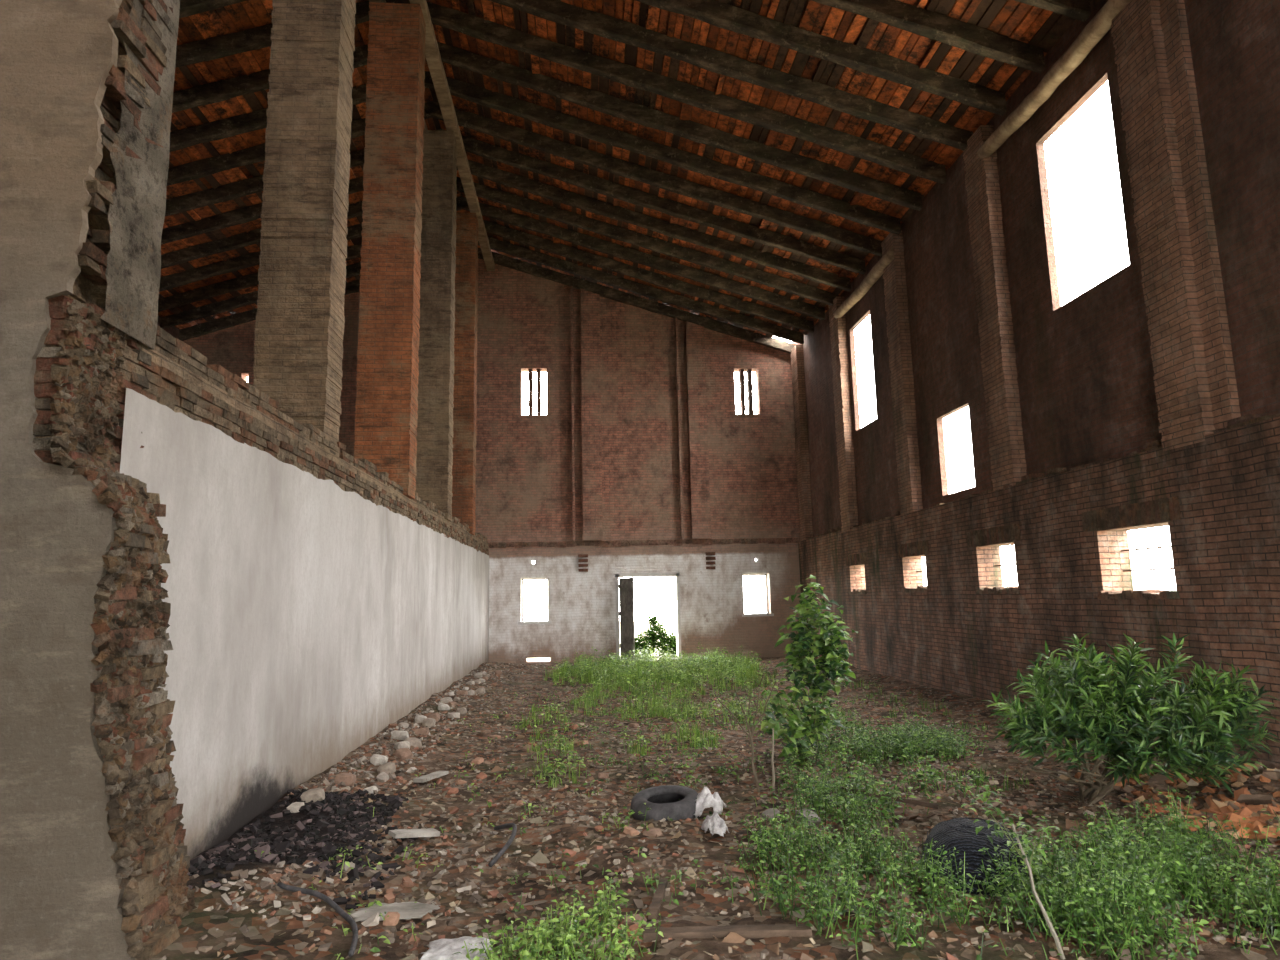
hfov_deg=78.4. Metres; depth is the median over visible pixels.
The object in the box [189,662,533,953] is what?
debris
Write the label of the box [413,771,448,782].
board
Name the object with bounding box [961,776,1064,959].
stalk
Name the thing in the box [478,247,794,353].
rafter
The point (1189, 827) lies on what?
fragment
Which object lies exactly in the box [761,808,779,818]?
stone
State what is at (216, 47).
rafter
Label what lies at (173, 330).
wall
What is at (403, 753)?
chunk
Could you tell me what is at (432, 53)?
ridge beam
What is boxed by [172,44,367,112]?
rafter
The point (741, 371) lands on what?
window
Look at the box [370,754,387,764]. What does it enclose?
chunk
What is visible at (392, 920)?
fragment
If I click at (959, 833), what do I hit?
tyre
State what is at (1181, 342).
wall
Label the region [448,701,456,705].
chunk
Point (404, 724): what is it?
chunk
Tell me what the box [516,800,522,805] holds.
fragment
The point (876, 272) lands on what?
log beam
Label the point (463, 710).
chunk
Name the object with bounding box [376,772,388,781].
chunk
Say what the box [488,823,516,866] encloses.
hose
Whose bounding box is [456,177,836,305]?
rafter
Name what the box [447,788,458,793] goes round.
fragment
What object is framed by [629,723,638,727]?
fragment
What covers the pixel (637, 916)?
fragment
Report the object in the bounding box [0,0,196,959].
wall
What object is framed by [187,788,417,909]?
heap
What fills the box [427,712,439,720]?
chunk
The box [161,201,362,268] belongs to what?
rafter
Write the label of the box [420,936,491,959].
plastic sheet
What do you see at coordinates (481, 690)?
chunk
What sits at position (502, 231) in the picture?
rafter
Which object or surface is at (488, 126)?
rafter
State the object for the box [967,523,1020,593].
window
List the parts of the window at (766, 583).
sill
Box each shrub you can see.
[635,613,676,657]
[746,575,857,768]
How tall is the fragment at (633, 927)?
0.074 m
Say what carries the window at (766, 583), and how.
in the wall at (641, 458)
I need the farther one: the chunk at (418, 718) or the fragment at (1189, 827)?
the chunk at (418, 718)
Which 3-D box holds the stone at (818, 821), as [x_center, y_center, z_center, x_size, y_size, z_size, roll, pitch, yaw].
[1.277,2.561,5.947,0.134,0.115,0.210,6,-11,-41]
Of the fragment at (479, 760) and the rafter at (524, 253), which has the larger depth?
the rafter at (524, 253)
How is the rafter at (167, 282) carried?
attached to the ceiling
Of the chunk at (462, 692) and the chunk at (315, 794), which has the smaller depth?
the chunk at (315, 794)
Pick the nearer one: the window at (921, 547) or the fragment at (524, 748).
the fragment at (524, 748)
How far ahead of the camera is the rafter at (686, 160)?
15.05 m
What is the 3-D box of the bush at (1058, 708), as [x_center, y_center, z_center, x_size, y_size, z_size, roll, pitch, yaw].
[4.017,1.968,6.528,2.310,1.402,1.450,-2,-9,8]
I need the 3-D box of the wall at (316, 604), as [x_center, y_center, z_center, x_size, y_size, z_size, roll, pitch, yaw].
[-3.831,2.083,12.758,0.757,3.596,17.705,-1,-8,-4]
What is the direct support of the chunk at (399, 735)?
on the floor
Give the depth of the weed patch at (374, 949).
5.34 m
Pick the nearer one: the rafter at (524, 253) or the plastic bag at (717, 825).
the plastic bag at (717, 825)
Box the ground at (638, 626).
[527,621,676,660]
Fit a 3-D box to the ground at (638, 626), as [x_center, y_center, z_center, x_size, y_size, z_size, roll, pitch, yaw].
[-1.435,4.769,19.456,80.000,0.142,80.000,-1,-8,-4]
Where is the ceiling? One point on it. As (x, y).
(1039, 27)
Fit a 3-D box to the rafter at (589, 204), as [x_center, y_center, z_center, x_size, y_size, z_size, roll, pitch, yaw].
[0.244,-5.858,17.937,9.120,3.138,0.185,-1,-8,-4]
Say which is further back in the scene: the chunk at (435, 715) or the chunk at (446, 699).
the chunk at (446, 699)
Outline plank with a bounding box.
[643,924,811,942]
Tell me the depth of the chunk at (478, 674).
16.45 m
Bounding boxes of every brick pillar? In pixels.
[252,0,355,456]
[354,2,425,498]
[415,130,457,520]
[452,212,477,534]
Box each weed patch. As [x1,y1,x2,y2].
[254,709,672,959]
[452,874,671,959]
[516,678,862,787]
[721,766,1018,959]
[746,668,1028,791]
[768,704,992,827]
[972,787,1279,959]
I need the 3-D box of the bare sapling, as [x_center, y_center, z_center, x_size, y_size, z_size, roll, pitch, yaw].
[0.966,2.258,7.029,0.689,1.077,0.314,-2,-8,4]
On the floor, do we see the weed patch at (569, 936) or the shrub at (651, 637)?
the weed patch at (569, 936)
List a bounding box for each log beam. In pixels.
[834,247,893,317]
[977,0,1129,158]
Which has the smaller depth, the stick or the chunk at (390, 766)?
the stick
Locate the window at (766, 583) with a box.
[742,574,773,616]
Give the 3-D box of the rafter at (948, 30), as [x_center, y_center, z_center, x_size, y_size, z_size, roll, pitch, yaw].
[0.806,-6.987,10.401,9.120,3.148,0.181,-1,-8,-4]
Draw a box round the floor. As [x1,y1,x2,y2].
[150,656,1279,959]
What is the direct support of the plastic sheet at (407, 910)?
on the floor
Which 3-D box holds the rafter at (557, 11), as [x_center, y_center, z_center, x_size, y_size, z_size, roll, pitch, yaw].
[0.665,-6.708,12.287,9.120,3.138,0.185,-1,-8,-4]
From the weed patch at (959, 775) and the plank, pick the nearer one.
the plank
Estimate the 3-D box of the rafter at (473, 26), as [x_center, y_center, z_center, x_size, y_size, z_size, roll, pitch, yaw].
[0.595,-6.561,13.226,9.120,3.148,0.181,-1,-8,-4]
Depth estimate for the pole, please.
6.05 m
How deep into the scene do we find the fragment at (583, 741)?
9.34 m
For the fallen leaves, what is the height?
0.261 m
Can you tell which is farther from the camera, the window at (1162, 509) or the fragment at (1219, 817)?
the window at (1162, 509)
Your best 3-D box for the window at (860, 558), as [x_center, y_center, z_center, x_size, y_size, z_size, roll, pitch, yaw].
[4.956,2.094,17.491,0.361,0.903,1.352,-1,-8,-4]
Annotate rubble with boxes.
[1057,756,1279,842]
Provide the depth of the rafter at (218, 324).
21.60 m
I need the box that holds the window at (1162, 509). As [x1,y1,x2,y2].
[1081,496,1180,599]
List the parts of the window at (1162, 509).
sill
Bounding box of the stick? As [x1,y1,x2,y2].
[648,878,667,919]
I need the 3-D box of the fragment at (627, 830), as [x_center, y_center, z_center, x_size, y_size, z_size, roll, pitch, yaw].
[-0.062,2.539,5.668,0.086,0.068,0.112,6,-11,-41]
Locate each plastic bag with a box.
[694,787,726,817]
[701,810,728,836]
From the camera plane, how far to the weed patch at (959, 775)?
10.88 m
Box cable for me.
[277,882,357,956]
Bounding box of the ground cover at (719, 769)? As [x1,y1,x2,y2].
[481,686,974,933]
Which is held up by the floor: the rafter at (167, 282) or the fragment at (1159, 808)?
the fragment at (1159, 808)
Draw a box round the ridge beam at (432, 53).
[369,0,494,270]
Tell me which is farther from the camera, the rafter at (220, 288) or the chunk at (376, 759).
the rafter at (220, 288)
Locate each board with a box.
[388,828,439,838]
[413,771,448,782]
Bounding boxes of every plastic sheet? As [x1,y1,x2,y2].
[348,902,440,921]
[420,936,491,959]
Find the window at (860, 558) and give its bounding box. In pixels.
[845,552,866,594]
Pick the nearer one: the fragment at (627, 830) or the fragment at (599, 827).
the fragment at (627, 830)
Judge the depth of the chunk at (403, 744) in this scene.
8.68 m
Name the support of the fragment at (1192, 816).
on the floor
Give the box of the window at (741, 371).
[739,369,753,413]
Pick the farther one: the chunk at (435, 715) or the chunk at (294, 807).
the chunk at (435, 715)
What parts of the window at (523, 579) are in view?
sill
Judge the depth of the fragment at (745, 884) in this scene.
4.64 m
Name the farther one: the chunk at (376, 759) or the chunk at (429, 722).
the chunk at (429, 722)
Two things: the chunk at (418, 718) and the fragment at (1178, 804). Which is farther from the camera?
the chunk at (418, 718)
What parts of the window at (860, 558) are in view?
sill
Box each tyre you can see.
[630,785,698,820]
[918,817,1041,895]
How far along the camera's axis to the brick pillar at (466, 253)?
18.61 m
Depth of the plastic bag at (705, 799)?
6.10 m
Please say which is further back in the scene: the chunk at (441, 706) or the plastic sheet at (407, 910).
the chunk at (441, 706)
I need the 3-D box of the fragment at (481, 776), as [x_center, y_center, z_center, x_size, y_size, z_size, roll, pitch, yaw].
[-1.545,2.892,7.649,0.078,0.057,0.105,-6,-10,27]
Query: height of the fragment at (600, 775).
0.076 m
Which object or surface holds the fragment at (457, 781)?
on the floor
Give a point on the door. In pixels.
(625, 635)
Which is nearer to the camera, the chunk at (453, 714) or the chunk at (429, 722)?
the chunk at (429, 722)
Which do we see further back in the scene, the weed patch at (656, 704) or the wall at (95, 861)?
the weed patch at (656, 704)
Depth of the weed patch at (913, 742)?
7.81 m
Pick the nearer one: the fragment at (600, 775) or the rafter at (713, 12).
the fragment at (600, 775)
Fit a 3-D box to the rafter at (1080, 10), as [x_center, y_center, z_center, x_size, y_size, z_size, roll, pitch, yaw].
[0.876,-7.133,9.461,9.120,3.138,0.185,-1,-8,-4]
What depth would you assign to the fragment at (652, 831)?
5.61 m
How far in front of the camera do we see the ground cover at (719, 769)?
7.89 m
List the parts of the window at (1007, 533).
sill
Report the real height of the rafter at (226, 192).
2.828 m
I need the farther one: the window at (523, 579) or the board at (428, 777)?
the window at (523, 579)
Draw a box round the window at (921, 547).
[897,540,928,592]
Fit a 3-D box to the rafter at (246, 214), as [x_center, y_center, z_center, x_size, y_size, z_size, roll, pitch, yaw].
[-8.344,-5.934,17.305,8.100,2.819,0.182,-1,-8,-4]
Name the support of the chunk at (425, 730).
on the floor
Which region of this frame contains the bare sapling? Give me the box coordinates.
[709,671,782,792]
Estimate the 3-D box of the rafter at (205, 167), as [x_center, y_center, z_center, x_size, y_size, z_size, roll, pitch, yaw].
[-8.204,-6.217,15.424,8.100,2.818,0.185,-1,-8,-4]
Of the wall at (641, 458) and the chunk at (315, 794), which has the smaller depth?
the chunk at (315, 794)
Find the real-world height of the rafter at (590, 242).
3.139 m
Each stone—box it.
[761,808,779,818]
[794,808,820,824]
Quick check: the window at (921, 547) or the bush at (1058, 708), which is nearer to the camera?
the bush at (1058, 708)
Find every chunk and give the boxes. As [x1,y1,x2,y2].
[287,802,303,812]
[301,788,324,802]
[334,773,355,786]
[363,786,377,793]
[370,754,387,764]
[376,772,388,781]
[377,762,395,772]
[390,730,408,739]
[393,741,409,748]
[394,748,412,759]
[398,722,408,727]
[404,737,421,746]
[414,715,426,722]
[414,727,428,734]
[422,718,435,726]
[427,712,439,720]
[438,703,449,709]
[440,697,451,702]
[447,712,459,717]
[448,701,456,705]
[456,690,467,694]
[456,707,466,713]
[468,690,474,695]
[474,672,482,677]
[475,687,484,693]
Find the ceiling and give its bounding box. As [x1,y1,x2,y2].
[158,0,1091,344]
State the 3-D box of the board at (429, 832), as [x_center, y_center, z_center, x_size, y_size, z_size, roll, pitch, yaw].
[-1.630,2.555,5.681,0.341,0.079,0.133,6,-11,-38]
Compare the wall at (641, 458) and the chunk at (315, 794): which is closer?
the chunk at (315, 794)
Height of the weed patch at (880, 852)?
0.455 m
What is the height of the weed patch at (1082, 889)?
0.590 m
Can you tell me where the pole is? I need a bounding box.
[837,786,937,808]
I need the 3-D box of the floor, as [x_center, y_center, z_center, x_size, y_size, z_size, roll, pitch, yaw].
[-3.119,3.097,9.086,17.900,0.230,25.300,-1,-8,-4]
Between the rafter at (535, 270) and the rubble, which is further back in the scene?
the rafter at (535, 270)
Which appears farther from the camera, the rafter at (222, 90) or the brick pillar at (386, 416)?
the rafter at (222, 90)
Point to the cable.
(337, 908)
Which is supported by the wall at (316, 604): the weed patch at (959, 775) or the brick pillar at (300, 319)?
the brick pillar at (300, 319)
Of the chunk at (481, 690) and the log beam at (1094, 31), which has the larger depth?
the chunk at (481, 690)
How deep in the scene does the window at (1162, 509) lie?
8.70 m
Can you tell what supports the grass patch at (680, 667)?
on the floor
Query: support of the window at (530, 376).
in the wall at (641, 458)
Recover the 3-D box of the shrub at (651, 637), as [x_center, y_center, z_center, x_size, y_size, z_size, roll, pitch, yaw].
[0.546,4.779,23.785,2.415,1.502,1.237,0,-9,-6]
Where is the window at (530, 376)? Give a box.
[528,369,540,414]
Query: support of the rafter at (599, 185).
attached to the ceiling
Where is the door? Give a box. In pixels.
[615,572,681,659]
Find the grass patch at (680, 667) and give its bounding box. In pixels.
[543,644,777,701]
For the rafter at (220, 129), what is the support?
attached to the ceiling
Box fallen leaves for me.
[159,658,1279,959]
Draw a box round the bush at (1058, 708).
[981,632,1279,803]
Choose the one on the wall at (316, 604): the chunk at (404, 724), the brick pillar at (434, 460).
the brick pillar at (434, 460)
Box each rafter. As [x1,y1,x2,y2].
[158,243,361,311]
[159,196,461,291]
[160,262,360,328]
[161,176,363,244]
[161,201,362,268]
[165,129,440,215]
[167,101,432,185]
[169,84,365,151]
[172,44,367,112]
[175,0,399,67]
[179,0,247,17]
[179,279,359,340]
[400,0,945,183]
[424,71,900,234]
[432,101,881,255]
[437,42,921,210]
[441,129,865,274]
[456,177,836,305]
[457,160,850,291]
[461,196,824,319]
[478,237,803,344]
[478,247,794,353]
[483,220,813,332]
[488,0,972,149]
[636,0,1006,115]
[811,0,1044,72]
[1014,0,1090,21]
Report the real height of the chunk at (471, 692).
0.115 m
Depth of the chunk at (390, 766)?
7.72 m
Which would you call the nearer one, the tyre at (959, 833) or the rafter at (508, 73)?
the tyre at (959, 833)
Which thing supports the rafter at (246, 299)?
attached to the ceiling
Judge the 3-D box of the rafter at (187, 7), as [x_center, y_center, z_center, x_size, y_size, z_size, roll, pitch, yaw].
[-7.922,-6.784,11.654,8.100,2.819,0.182,-1,-8,-4]
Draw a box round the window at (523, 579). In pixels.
[518,578,551,624]
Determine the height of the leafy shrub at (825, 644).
1.963 m
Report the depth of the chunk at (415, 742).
8.96 m
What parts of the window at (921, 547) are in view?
sill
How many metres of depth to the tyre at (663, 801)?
6.13 m
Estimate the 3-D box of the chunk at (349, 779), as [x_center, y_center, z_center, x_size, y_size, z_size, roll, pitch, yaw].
[-2.653,2.708,7.072,0.170,0.136,0.209,0,-9,-10]
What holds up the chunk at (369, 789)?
on the floor
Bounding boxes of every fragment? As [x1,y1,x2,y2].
[383,912,399,925]
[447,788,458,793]
[456,780,466,783]
[471,757,483,763]
[476,773,486,779]
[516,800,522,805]
[522,744,533,750]
[577,740,587,745]
[595,825,603,831]
[598,773,608,778]
[623,826,639,835]
[623,914,646,926]
[627,924,642,941]
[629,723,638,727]
[643,827,662,836]
[743,883,756,888]
[1144,803,1167,812]
[1177,803,1196,810]
[1184,815,1202,818]
[1186,826,1196,830]
[1212,814,1230,821]
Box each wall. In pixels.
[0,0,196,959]
[112,325,488,859]
[157,316,183,341]
[184,258,800,663]
[790,0,1279,768]

